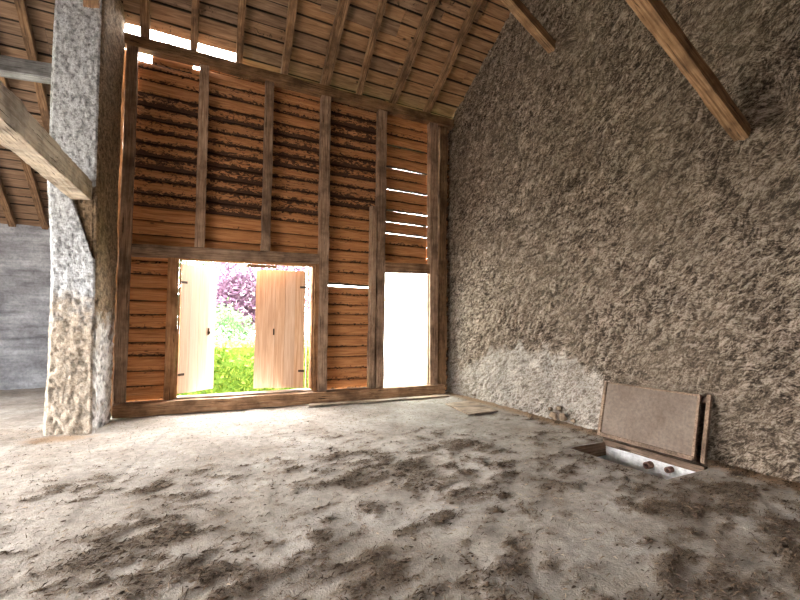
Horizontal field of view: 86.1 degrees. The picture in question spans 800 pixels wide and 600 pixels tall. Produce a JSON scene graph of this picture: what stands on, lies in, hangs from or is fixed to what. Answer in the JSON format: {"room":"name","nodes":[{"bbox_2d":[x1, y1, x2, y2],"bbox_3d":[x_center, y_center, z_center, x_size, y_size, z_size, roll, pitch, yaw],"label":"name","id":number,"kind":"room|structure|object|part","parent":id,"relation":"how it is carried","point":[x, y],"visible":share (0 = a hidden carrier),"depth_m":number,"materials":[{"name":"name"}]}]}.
{"room":"farm building","nodes":[
{"label":"farm building","id":0,"kind":"room"},
{"bbox_2d":[0,223,50,389],"bbox_3d":[-8.901,-0.035,9.373,4.550,4.150,0.173,2,-4,-27],"label":"wall","id":1,"kind":"structure","parent":0,"point":[25,253],"depth_m":9.59,"materials":[{"name":"grey concrete"}]},
{"bbox_2d":[0,0,510,227],"bbox_3d":[-3.052,-5.221,6.373,11.514,7.367,12.053,2,-4,-27],"label":"ceiling","id":2,"kind":"structure","parent":0,"point":[265,20],"depth_m":7.94,"materials":[{"name":"brown wood"}]},
{"bbox_2d":[0,176,16,226],"bbox_3d":[-5.963,-5.353,4.736,0.140,6.993,11.225,2,-4,-27],"label":"rafter","id":3,"kind":"object","parent":2,"relation":"attached to","point":[4,201],"visible":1,"depth_m":9.05,"materials":[{"name":"brown wood"}]},
{"bbox_2d":[0,53,48,229],"bbox_3d":[-5.455,-5.337,4.995,0.141,6.990,11.224,2,-4,-27],"label":"rafter","id":4,"kind":"object","parent":2,"relation":"attached to","point":[30,176],"visible":0.56,"depth_m":8.87,"materials":[{"name":"brown wood"}]},
{"bbox_2d":[14,0,49,133],"bbox_3d":[-5.015,-5.320,5.216,0.139,6.994,11.224,2,-4,-27],"label":"rafter","id":5,"kind":"object","parent":2,"relation":"attached to","point":[21,6],"visible":0.34,"depth_m":6.84,"materials":[{"name":"brown wood"}]},
{"bbox_2d":[126,56,448,402],"bbox_3d":[-1.634,-1.090,8.446,6.320,6.179,0.104,2,-4,-27],"label":"wall","id":6,"kind":"structure","parent":0,"point":[164,207],"depth_m":8.02,"materials":[{"name":"brown wood"}]},
{"bbox_3d":[-4.166,0.426,7.064,0.660,2.542,0.071,2,-4,-27],"label":"board panel","id":7,"kind":"part","parent":6,"relation":"part of","materials":[{"name":"brown wood"}]},
{"bbox_3d":[-3.983,-2.403,7.302,1.010,3.214,0.071,2,-4,-27],"label":"board panel","id":8,"kind":"part","parent":6,"relation":"part of","materials":[{"name":"brown wood"}]},
{"bbox_3d":[-3.930,-4.107,7.414,0.630,0.291,0.064,2,-4,-27],"label":"board panel","id":9,"kind":"part","parent":6,"relation":"part of","materials":[{"name":"brown wood"}]},
{"bbox_3d":[-3.591,-4.010,7.578,0.170,0.146,0.060,2,-4,-27],"label":"board panel","id":10,"kind":"part","parent":6,"relation":"part of","materials":[{"name":"brown wood"}]},
{"bbox_2d":[132,243,318,400],"bbox_3d":[-3.075,0.390,7.771,3.098,2.648,0.670,2,-4,-27],"label":"doorway","id":11,"kind":"structure","parent":6,"relation":"in","point":[280,294],"depth_m":7.86,"materials":[{"name":"brown wood"}]},
{"bbox_2d":[177,263,216,393],"bbox_3d":[-3.594,0.501,7.611,0.028,2.223,0.719,-1,-4,25],"label":"shutter","id":12,"kind":"object","parent":11,"relation":"attached to","point":[198,283],"depth_m":7.57,"materials":[{"name":"brown wood"}]},
{"bbox_2d":[195,63,208,247],"bbox_3d":[-3.444,-2.510,7.447,0.167,3.220,0.146,2,-3,-27],"label":"timber post","id":13,"kind":"object","parent":11,"relation":"on","point":[203,106],"visible":0.98,"depth_m":7.39,"materials":[{"name":"brown wood"}]},
{"bbox_3d":[-2.954,-0.795,7.598,3.071,0.210,0.145,0,-3,-27],"label":"mid rail","id":14,"kind":"part","parent":11,"relation":"part of","materials":[{"name":"brown wood"}]},
{"bbox_2d":[260,81,273,250],"bbox_3d":[-2.461,-2.500,7.948,0.166,3.205,0.148,2,-4,-27],"label":"timber post","id":15,"kind":"object","parent":11,"relation":"on","point":[269,86],"visible":1,"depth_m":7.89,"materials":[{"name":"brown wood"}]},
{"bbox_2d":[253,270,305,387],"bbox_3d":[-2.307,0.551,8.218,0.929,2.257,0.028,1,-3,-5],"label":"shutter","id":16,"kind":"object","parent":11,"relation":"attached to","point":[280,294],"depth_m":8.20,"materials":[{"name":"brown wood"}]},
{"bbox_3d":[-3.041,-2.480,7.784,1.120,3.441,0.072,2,-4,-27],"label":"board panel","id":17,"kind":"part","parent":6,"relation":"part of","materials":[{"name":"brown wood"}]},
{"bbox_3d":[-2.051,-2.461,8.286,1.140,3.443,0.071,2,-4,-27],"label":"board panel","id":18,"kind":"part","parent":6,"relation":"part of","materials":[{"name":"brown wood"}]},
{"bbox_3d":[-1.061,0.775,8.625,1.190,2.074,0.071,2,-4,-27],"label":"board panel","id":19,"kind":"part","parent":6,"relation":"part of","materials":[{"name":"brown wood"}]},
{"bbox_3d":[-1.010,-2.209,8.803,1.240,3.864,0.072,2,-4,-27],"label":"board panel","id":20,"kind":"part","parent":6,"relation":"part of","materials":[{"name":"brown wood"}]},
{"bbox_3d":[0.071,-2.387,9.362,1.220,3.454,0.071,2,-4,-27],"label":"board panel","id":21,"kind":"part","parent":6,"relation":"part of","materials":[{"name":"brown wood"}]},
{"bbox_2d":[384,273,428,386],"bbox_3d":[0.112,0.625,9.151,1.101,2.420,0.146,2,-4,-27],"label":"doorway","id":22,"kind":"structure","parent":6,"relation":"in","point":[406,334],"depth_m":9.23,"materials":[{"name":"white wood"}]},
{"bbox_3d":[0.926,-0.956,9.759,0.560,6.109,0.071,2,-4,-27],"label":"board panel","id":23,"kind":"part","parent":6,"relation":"part of","materials":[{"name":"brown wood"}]},
{"bbox_2d":[0,387,799,599],"bbox_3d":[-2.347,1.620,2.418,13.270,0.054,18.385,2,-4,-27],"label":"floor","id":24,"kind":"structure","parent":0,"point":[23,409],"depth_m":3.47,"materials":[{"name":"concrete"}]},
{"bbox_2d":[43,0,124,435],"bbox_3d":[-4.597,-1.697,6.243,0.823,7.100,0.984,2,-4,-27],"label":"stone pillar","id":25,"kind":"structure","parent":24,"relation":"on","point":[88,52],"depth_m":5.91,"materials":[{"name":"beige stone"}]},
{"bbox_2d":[0,55,51,83],"bbox_3d":[-6.599,-3.183,5.340,4.215,0.516,0.214,2,-4,-27],"label":"tie beam","id":26,"kind":"structure","parent":25,"relation":"attached to","point":[10,67],"depth_m":5.96,"materials":[{"name":"grey wood"}]},
{"bbox_2d":[0,81,91,199],"bbox_3d":[-3.087,-1.425,3.341,0.246,0.690,5.640,2,-4,-27],"label":"beam","id":27,"kind":"structure","parent":25,"relation":"attached to","point":[21,133],"depth_m":3.87,"materials":[{"name":"brown wood"}]},
{"bbox_2d":[83,0,100,7],"bbox_3d":[-4.248,-4.226,5.886,0.217,0.285,0.676,3,-4,-32],"label":"stub","id":28,"kind":"object","parent":25,"relation":"attached to","point":[86,3],"visible":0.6,"depth_m":5.96,"materials":[{"name":"brown wood"}]},
{"bbox_2d":[110,49,125,415],"bbox_3d":[-4.592,-1.156,6.963,0.135,6.000,0.156,2,-3,-27],"label":"timber post","id":29,"kind":"object","parent":24,"relation":"on","point":[124,64],"visible":0.13,"depth_m":6.97,"materials":[{"name":"brown wood"}]},
{"bbox_2d":[112,384,444,418],"bbox_3d":[-1.760,1.829,7.993,6.035,0.229,0.222,2,-4,-27],"label":"beam","id":30,"kind":"structure","parent":24,"relation":"on","point":[155,407],"depth_m":7.55,"materials":[{"name":"brown wood"}]},
{"bbox_2d":[113,44,138,403],"bbox_3d":[-4.406,-1.259,6.885,0.182,5.800,0.175,2,-3,-27],"label":"timber post","id":31,"kind":"object","parent":30,"relation":"on","point":[121,340],"visible":0.99,"depth_m":6.82,"materials":[{"name":"brown wood"}]},
{"bbox_2d":[124,32,453,129],"bbox_3d":[-1.642,-4.134,8.424,6.400,0.204,0.190,2,-4,-27],"label":"wall plate","id":32,"kind":"object","parent":31,"relation":"on","point":[151,47],"visible":0.97,"depth_m":7.99,"materials":[{"name":"brown wood"}]},
{"bbox_2d":[140,0,149,38],"bbox_3d":[-2.676,-6.513,4.343,0.158,4.224,6.741,2,-4,-28],"label":"rafter","id":33,"kind":"object","parent":32,"relation":"on","point":[144,4],"visible":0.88,"depth_m":6.84,"materials":[{"name":"brown wood"}]},
{"bbox_2d":[190,0,198,50],"bbox_3d":[-2.149,-6.501,4.608,0.135,4.221,6.736,2,-4,-25],"label":"rafter","id":34,"kind":"object","parent":32,"relation":"on","point":[194,35],"visible":0.89,"depth_m":7.08,"materials":[{"name":"brown wood"}]},
{"bbox_2d":[235,0,245,62],"bbox_3d":[-1.604,-6.491,4.864,0.133,4.249,6.792,2,-3,-23],"label":"rafter","id":35,"kind":"object","parent":32,"relation":"on","point":[241,3],"visible":0.93,"depth_m":7.31,"materials":[{"name":"brown wood"}]},
{"bbox_2d":[280,0,297,74],"bbox_3d":[-0.948,-6.476,5.176,0.156,4.276,6.849,2,-3,-22],"label":"rafter","id":36,"kind":"object","parent":32,"relation":"on","point":[292,5],"visible":0.93,"depth_m":7.55,"materials":[{"name":"brown wood"}]},
{"bbox_2d":[319,0,350,85],"bbox_3d":[-0.161,-6.431,5.600,0.192,4.260,6.790,2,-4,-24],"label":"rafter","id":37,"kind":"object","parent":32,"relation":"on","point":[342,5],"visible":0.95,"depth_m":7.80,"materials":[{"name":"brown wood"}]},
{"bbox_2d":[356,0,386,94],"bbox_3d":[0.382,-6.426,5.844,0.136,4.264,6.846,2,-3,-21],"label":"rafter","id":38,"kind":"object","parent":32,"relation":"on","point":[378,18],"visible":0.94,"depth_m":8.02,"materials":[{"name":"brown wood"}]},
{"bbox_2d":[389,0,438,103],"bbox_3d":[1.269,-6.368,6.341,0.148,4.216,6.736,2,-4,-26],"label":"rafter","id":39,"kind":"object","parent":32,"relation":"on","point":[430,7],"visible":0.95,"depth_m":8.26,"materials":[{"name":"brown wood"}]},
{"bbox_2d":[423,0,482,112],"bbox_3d":[1.998,-6.338,6.707,0.147,4.232,6.751,2,-4,-25],"label":"rafter","id":40,"kind":"object","parent":32,"relation":"on","point":[476,4],"visible":0.97,"depth_m":8.55,"materials":[{"name":"brown wood"}]},
{"bbox_2d":[317,95,330,391],"bbox_3d":[-1.497,-1.157,8.371,0.204,5.820,0.168,2,-3,-27],"label":"timber post","id":41,"kind":"object","parent":30,"relation":"on","point":[325,101],"visible":0.94,"depth_m":8.31,"materials":[{"name":"brown wood"}]},
{"bbox_2d":[367,206,376,388],"bbox_3d":[-0.573,-0.076,8.751,0.138,3.720,0.142,2,-4,-27],"label":"timber post","id":42,"kind":"object","parent":30,"relation":"on","point":[372,209],"visible":1,"depth_m":8.70,"materials":[{"name":"brown wood"}]},
{"bbox_2d":[374,109,386,387],"bbox_3d":[-0.414,-1.121,8.918,0.208,5.830,0.158,2,-4,-27],"label":"timber post","id":43,"kind":"object","parent":30,"relation":"on","point":[381,115],"visible":0.84,"depth_m":8.86,"materials":[{"name":"brown wood"}]},
{"bbox_2d":[385,262,429,273],"bbox_3d":[0.153,-0.678,9.183,1.121,0.220,0.127,0,-3,-27],"label":"lintel","id":44,"kind":"object","parent":43,"relation":"attached to","point":[413,268],"visible":0.96,"depth_m":9.12,"materials":[{"name":"brown wood"}]},
{"bbox_2d":[427,122,437,384],"bbox_3d":[0.717,-1.083,9.491,0.216,5.860,0.169,2,-3,-27],"label":"timber post","id":45,"kind":"object","parent":30,"relation":"on","point":[432,128],"visible":0.97,"depth_m":9.44,"materials":[{"name":"brown wood"}]},
{"bbox_2d":[438,126,447,386],"bbox_3d":[0.943,-1.023,9.634,0.247,5.900,0.174,2,-4,-27],"label":"timber post","id":46,"kind":"object","parent":30,"relation":"on","point":[442,131],"visible":0.84,"depth_m":9.58,"materials":[{"name":"brown wood"}]},
{"bbox_2d":[309,394,448,406],"bbox_3d":[-0.333,1.947,8.330,2.934,0.022,0.192,2,-4,-24],"label":"plank","id":47,"kind":"object","parent":24,"relation":"on","point":[444,395],"visible":1,"depth_m":8.21,"materials":[{"name":"brown wood"}]},
{"bbox_2d":[0,396,799,599],"bbox_3d":[-0.880,1.744,4.515,8.242,0.070,6.725,2,-4,-27],"label":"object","id":48,"kind":"structure","parent":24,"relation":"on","point":[647,505],"depth_m":3.16,"materials":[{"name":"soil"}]},
{"bbox_2d":[445,401,497,414],"bbox_3d":[1.245,1.922,7.662,0.640,0.020,1.105,2,-3,-20],"label":"plank","id":49,"kind":"object","parent":24,"relation":"on","point":[467,407],"visible":1,"depth_m":7.58,"materials":[{"name":"brown wood"}]},
{"bbox_2d":[549,411,556,418],"bbox_3d":[2.468,1.860,6.908,0.114,0.115,0.156,2,-4,-27],"label":"stone","id":50,"kind":"object","parent":24,"relation":"on","point":[552,414],"visible":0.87,"depth_m":6.88,"materials":[{"name":"beige stone"}]},
{"bbox_2d":[559,413,566,420],"bbox_3d":[2.552,1.837,6.707,0.106,0.125,0.147,2,-4,-27],"label":"stone","id":51,"kind":"object","parent":24,"relation":"on","point":[562,416],"visible":1,"depth_m":6.67,"materials":[{"name":"beige stone"}]},
{"bbox_2d":[555,406,561,410],"bbox_3d":[2.530,1.728,6.811,0.086,0.093,0.117,2,-4,-27],"label":"stone","id":52,"kind":"object","parent":51,"relation":"on","point":[558,408],"visible":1,"depth_m":6.78,"materials":[{"name":"beige stone"}]},
{"bbox_2d":[569,441,693,478],"bbox_3d":[2.652,2.284,4.900,0.650,0.938,1.220,2,-4,-27],"label":"lining","id":53,"kind":"object","parent":24,"relation":"in","point":[628,459],"depth_m":5.17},
{"bbox_2d":[643,461,653,468],"bbox_3d":[2.914,1.937,5.018,0.080,0.082,0.084,2,-4,-27],"label":"pipe stub","id":54,"kind":"object","parent":53,"relation":"attached to","point":[647,465],"visible":1,"depth_m":5.00,"materials":[{"name":"brown metal"}]},
{"bbox_2d":[664,466,673,472],"bbox_3d":[3.023,1.906,4.805,0.080,0.066,0.068,2,-4,-27],"label":"pipe stub","id":55,"kind":"object","parent":53,"relation":"attached to","point":[669,469],"visible":1,"depth_m":4.79,"materials":[{"name":"brown metal"}]},
{"bbox_2d":[572,439,707,471],"bbox_3d":[2.687,1.887,4.939,0.721,0.205,1.220,2,-4,-27],"label":"rim","id":56,"kind":"object","parent":24,"relation":"on","point":[596,449],"visible":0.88,"depth_m":5.21,"materials":[{"name":"brown wood"}]},
{"bbox_2d":[597,381,712,463],"bbox_3d":[3.087,1.458,5.295,0.282,0.738,1.305,2,-4,-27],"label":"lid","id":57,"kind":"object","parent":24,"relation":"on","point":[660,420],"visible":1,"depth_m":5.18,"materials":[{"name":"brown wood"}]},
{"bbox_3d":[2.987,1.783,5.251,0.088,0.065,1.175,2,-4,-27],"label":"rail","id":58,"kind":"part","parent":57,"relation":"part of","materials":[{"name":"brown wood"}]},
{"bbox_3d":[3.142,1.114,5.363,0.069,0.035,1.175,2,-4,-27],"label":"rail","id":59,"kind":"part","parent":57,"relation":"part of","materials":[{"name":"brown wood"}]},
{"bbox_3d":[3.402,1.430,4.749,0.214,0.738,0.043,2,-4,-27],"label":"frame","id":60,"kind":"part","parent":57,"relation":"part of","materials":[{"name":"brown wood"}]},
{"bbox_2d":[446,0,799,482],"bbox_3d":[4.631,-3.575,3.371,0.425,10.724,15.391,2,-4,-27],"label":"wall","id":61,"kind":"structure","parent":0,"point":[604,224],"depth_m":5.84,"materials":[{"name":"stone"}]},
{"bbox_2d":[500,0,555,53],"bbox_3d":[1.559,-4.930,6.748,2.573,1.507,0.158,2,-4,-27],"label":"brace","id":62,"kind":"object","parent":61,"relation":"attached to","point":[517,8],"visible":0.94,"depth_m":6.99,"materials":[{"name":"brown wood"}]},
{"bbox_2d":[626,0,750,141],"bbox_3d":[2.308,-2.744,3.994,3.570,1.998,0.159,2,-4,-27],"label":"brace","id":63,"kind":"object","parent":61,"relation":"attached to","point":[653,14],"visible":0.97,"depth_m":4.24,"materials":[{"name":"brown wood"}]},
{"label":"outside","id":64,"kind":"structure","parent":0,"visible":0},
{"bbox_2d":[111,337,308,416],"bbox_3d":[-12.507,4.125,36.392,80.000,0.100,59.680,2,-4,-27],"label":"lawn","id":65,"kind":"structure","parent":64,"point":[220,337],"depth_m":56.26,"materials":[{"name":"green plant"}]},
{"bbox_2d":[177,260,219,330],"bbox_3d":[-10.885,-0.390,21.999,3.838,7.354,3.447,0,-3,16],"label":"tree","id":66,"kind":"object","parent":65,"relation":"on","point":[202,263],"visible":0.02,"depth_m":21.74,"materials":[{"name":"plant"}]},
{"bbox_2d":[215,297,254,341],"bbox_3d":[-6.089,1.431,14.879,2.238,3.093,1.635,2,-4,-27],"label":"shrub","id":67,"kind":"object","parent":65,"relation":"on","point":[239,330],"visible":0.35,"depth_m":14.88,"materials":[{"name":"green plant"}]},
{"bbox_2d":[175,339,309,395],"bbox_3d":[-3.825,1.978,12.201,6.613,1.772,1.764,2,-4,-27],"label":"hedge","id":68,"kind":"object","parent":65,"relation":"on","point":[233,360],"visible":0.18,"depth_m":11.23,"materials":[{"name":"green plant"}]},
{"bbox_2d":[205,262,310,339],"bbox_3d":[-5.910,-0.652,19.399,5.854,7.682,3.633,2,-4,-27],"label":"tree","id":69,"kind":"object","parent":65,"relation":"on","point":[240,287],"visible":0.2,"depth_m":17.89,"materials":[{"name":"purple plant"}]}
]}

